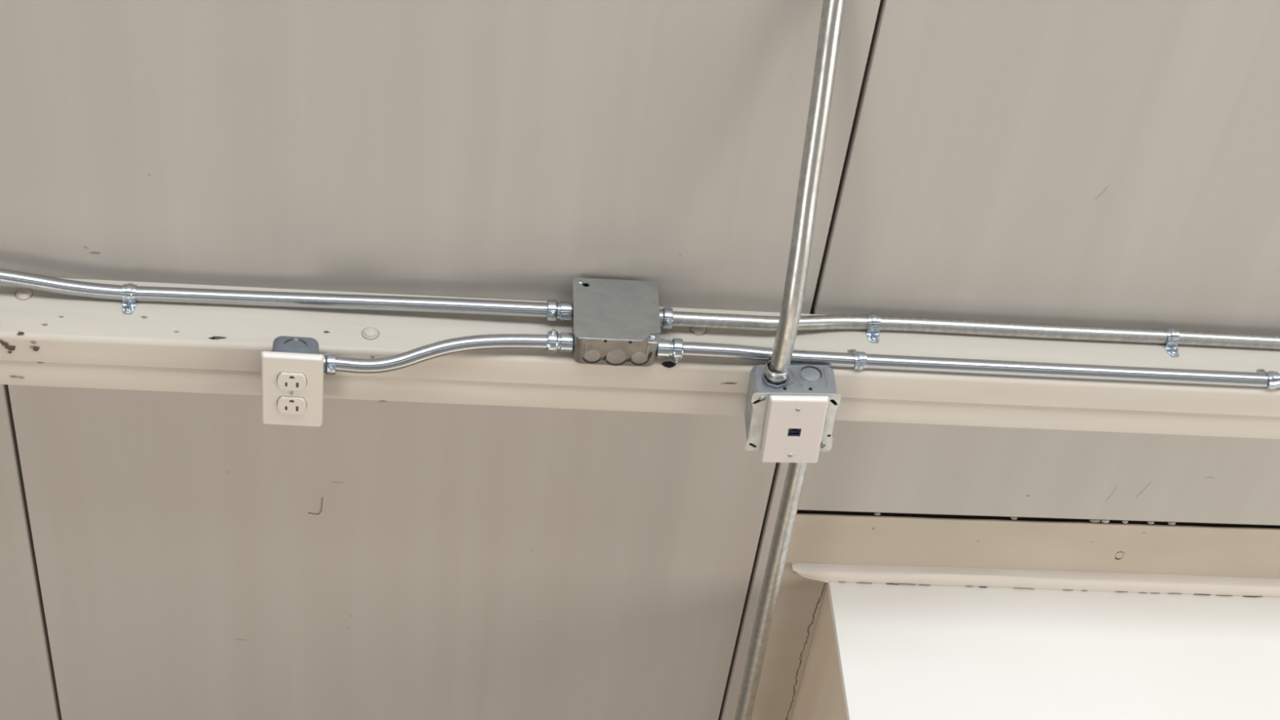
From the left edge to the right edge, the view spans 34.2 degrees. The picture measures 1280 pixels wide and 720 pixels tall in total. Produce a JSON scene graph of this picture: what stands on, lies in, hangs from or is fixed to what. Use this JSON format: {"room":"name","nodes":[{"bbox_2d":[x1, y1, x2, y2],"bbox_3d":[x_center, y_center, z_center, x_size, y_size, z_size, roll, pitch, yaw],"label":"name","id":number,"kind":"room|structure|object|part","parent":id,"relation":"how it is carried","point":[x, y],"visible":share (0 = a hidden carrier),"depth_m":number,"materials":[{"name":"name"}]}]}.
{"room":"warehouse interior","nodes":[
{"label":"warehouse interior","id":0,"kind":"room"},
{"bbox_2d":[0,0,1279,719],"bbox_3d":[0.212,-0.078,2.597,7.971,8.000,0.061,3,45,-6],"label":"wall","id":1,"kind":"structure","parent":0,"point":[164,555],"depth_m":2.51,"materials":[{"name":"grey"}]},
{"bbox_3d":[-1.274,-0.139,2.440,0.992,8.000,0.040,3,45,-6],"label":"panel","id":2,"kind":"part","parent":1,"relation":"part of","materials":[{"name":"paint"}]},
{"bbox_2d":[121,283,137,314],"bbox_3d":[-0.604,-0.075,2.460,0.015,0.021,0.038,3,45,-6],"label":"strap","id":3,"kind":"object","parent":1,"relation":"attached to","point":[128,307],"visible":1,"depth_m":2.46,"materials":[{"name":"metal"}]},
{"bbox_2d":[0,268,546,317],"bbox_3d":[-1.802,-0.189,2.289,3.455,0.174,0.024,3,45,-6],"label":"conduit","id":4,"kind":"object","parent":1,"relation":"attached to","point":[11,277],"visible":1,"depth_m":2.48,"materials":[{"name":"silver metal"}]},
{"bbox_2d":[261,336,337,426],"bbox_3d":[-0.401,0.023,2.445,0.085,0.118,0.049,3,45,-7],"label":"outlet box","id":5,"kind":"object","parent":1,"relation":"attached to","point":[292,373],"visible":1,"depth_m":2.42,"materials":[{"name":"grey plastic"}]},
{"bbox_2d":[276,395,306,414],"bbox_3d":[-0.409,0.052,2.443,0.034,0.028,0.006,3,45,-6],"label":"receptacle","id":6,"kind":"object","parent":5,"relation":"attached to","point":[286,405],"depth_m":2.44,"materials":[{"name":"white plastic"}]},
{"bbox_2d":[276,371,306,391],"bbox_3d":[-0.404,0.024,2.414,0.034,0.028,0.006,3,45,-6],"label":"receptacle","id":7,"kind":"object","parent":5,"relation":"attached to","point":[286,380],"depth_m":2.41,"materials":[{"name":"white plastic"}]},
{"bbox_3d":[-0.406,0.036,2.431,0.072,0.118,0.007,3,45,-6],"label":"wall plate","id":8,"kind":"part","parent":5,"relation":"part of","materials":[{"name":"beige plastic"}]},
{"bbox_3d":[-0.283,-0.094,2.540,0.992,8.000,0.040,3,45,-6],"label":"panel","id":9,"kind":"part","parent":1,"relation":"part of","materials":[{"name":"paint"}]},
{"bbox_2d":[546,277,683,366],"bbox_3d":[-0.030,-0.044,2.493,0.162,0.050,0.103,3,45,-6],"label":"junction box","id":10,"kind":"object","parent":1,"relation":"attached to","point":[615,322],"visible":1,"depth_m":2.47,"materials":[{"name":"metal"}]},
{"bbox_2d":[335,333,547,373],"bbox_3d":[-0.228,-0.008,2.453,0.280,0.040,0.026,-3,46,-11],"label":"conduit","id":11,"kind":"object","parent":10,"relation":"attached to","point":[492,341],"visible":1,"depth_m":2.44,"materials":[{"name":"silver metal"}]},
{"bbox_2d":[0,277,1279,439],"bbox_3d":[0.245,0.011,2.575,7.800,0.096,0.102,3,45,-6],"label":"beam","id":12,"kind":"structure","parent":1,"relation":"attached to","point":[47,339],"depth_m":2.51,"materials":[{"name":"beige metal"}]},
{"bbox_2d":[744,357,840,462],"bbox_3d":[0.182,0.060,2.501,0.110,0.142,0.068,3,45,-6],"label":"box","id":13,"kind":"object","parent":1,"relation":"attached to","point":[792,420],"visible":0.94,"depth_m":2.48,"materials":[{"name":"metal"}]},
{"bbox_3d":[0.184,0.084,2.485,0.071,0.114,0.007,1,45,-4],"label":"wall plate","id":14,"kind":"part","parent":13,"relation":"part of","materials":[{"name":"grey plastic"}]},
{"bbox_2d":[768,0,845,381],"bbox_3d":[0.348,-1.286,1.230,0.024,3.608,0.142,3,45,-6],"label":"conduit","id":15,"kind":"object","parent":1,"relation":"attached to","point":[833,11],"visible":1,"depth_m":2.30,"materials":[{"name":"silver metal"}]},
{"bbox_2d":[847,349,867,369],"bbox_3d":[0.263,-0.005,2.518,0.015,0.021,0.038,-5,46,-13],"label":"strap","id":16,"kind":"object","parent":1,"relation":"attached to","point":[860,357],"visible":1,"depth_m":2.50,"materials":[{"name":"metal"}]},
{"bbox_2d":[672,311,1279,349],"bbox_3d":[1.978,0.028,2.731,3.924,0.028,0.037,2,45,-6],"label":"conduit","id":17,"kind":"object","parent":1,"relation":"attached to","point":[709,320],"visible":0.98,"depth_m":2.57,"materials":[{"name":"silver metal"}]},
{"bbox_2d":[866,313,880,343],"bbox_3d":[0.287,-0.042,2.557,0.015,0.021,0.038,0,46,-8],"label":"strap","id":18,"kind":"object","parent":17,"relation":"attached to","point":[874,321],"visible":1,"depth_m":2.56,"materials":[{"name":"metal"}]},
{"bbox_2d":[1162,327,1179,357],"bbox_3d":[0.664,-0.025,2.596,0.015,0.021,0.038,-2,46,-11],"label":"strap","id":19,"kind":"object","parent":17,"relation":"attached to","point":[1173,335],"visible":1,"depth_m":2.59,"materials":[{"name":"metal"}]},
{"bbox_2d":[682,342,1279,387],"bbox_3d":[1.980,0.076,2.684,3.924,0.028,0.026,3,45,-6],"label":"conduit","id":20,"kind":"object","parent":1,"relation":"attached to","point":[698,349],"visible":0.96,"depth_m":2.52,"materials":[{"name":"silver metal"}]},
{"bbox_3d":[0.708,-0.049,2.641,0.992,8.000,0.040,3,45,-6],"label":"panel","id":21,"kind":"part","parent":1,"relation":"part of","materials":[{"name":"paint"}]},
{"bbox_2d":[751,512,1279,719],"bbox_3d":[1.067,1.514,4.232,2.098,3.638,0.033,3,45,-6],"label":"trim","id":22,"kind":"structure","parent":1,"relation":"attached to","point":[1141,558],"depth_m":2.94,"materials":[{"name":"beige paint"}]},
{"bbox_2d":[1256,368,1279,389],"bbox_3d":[0.777,0.019,2.569,0.015,0.021,0.038,-5,46,-13],"label":"strap","id":23,"kind":"object","parent":1,"relation":"attached to","point":[1273,376],"visible":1,"depth_m":2.56,"materials":[{"name":"metal"}]},
{"bbox_3d":[-0.201,5.907,2.348,14.000,0.100,9.200,3,45,-6],"label":"floor","id":24,"kind":"structure","parent":0,"visible":0},
{"bbox_2d":[733,462,808,719],"bbox_3d":[0.005,1.463,3.933,0.035,3.903,0.023,3,45,-6],"label":"conduit","id":25,"kind":"object","parent":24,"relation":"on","point":[796,472],"visible":0.96,"depth_m":2.74,"materials":[{"name":"silver metal"}]},
{"bbox_2d":[791,581,1279,719],"bbox_3d":[1.113,1.911,3.954,2.027,3.486,0.950,3,45,-6],"label":"enclosure","id":26,"kind":"object","parent":24,"relation":"on","point":[877,651],"visible":1,"depth_m":2.90,"materials":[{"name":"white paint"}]},
{"bbox_3d":[0.121,1.869,3.858,0.018,3.474,0.949,2,45,-6],"label":"panel","id":27,"kind":"part","parent":26,"relation":"part of","materials":[{"name":"beige paint"}]}
]}

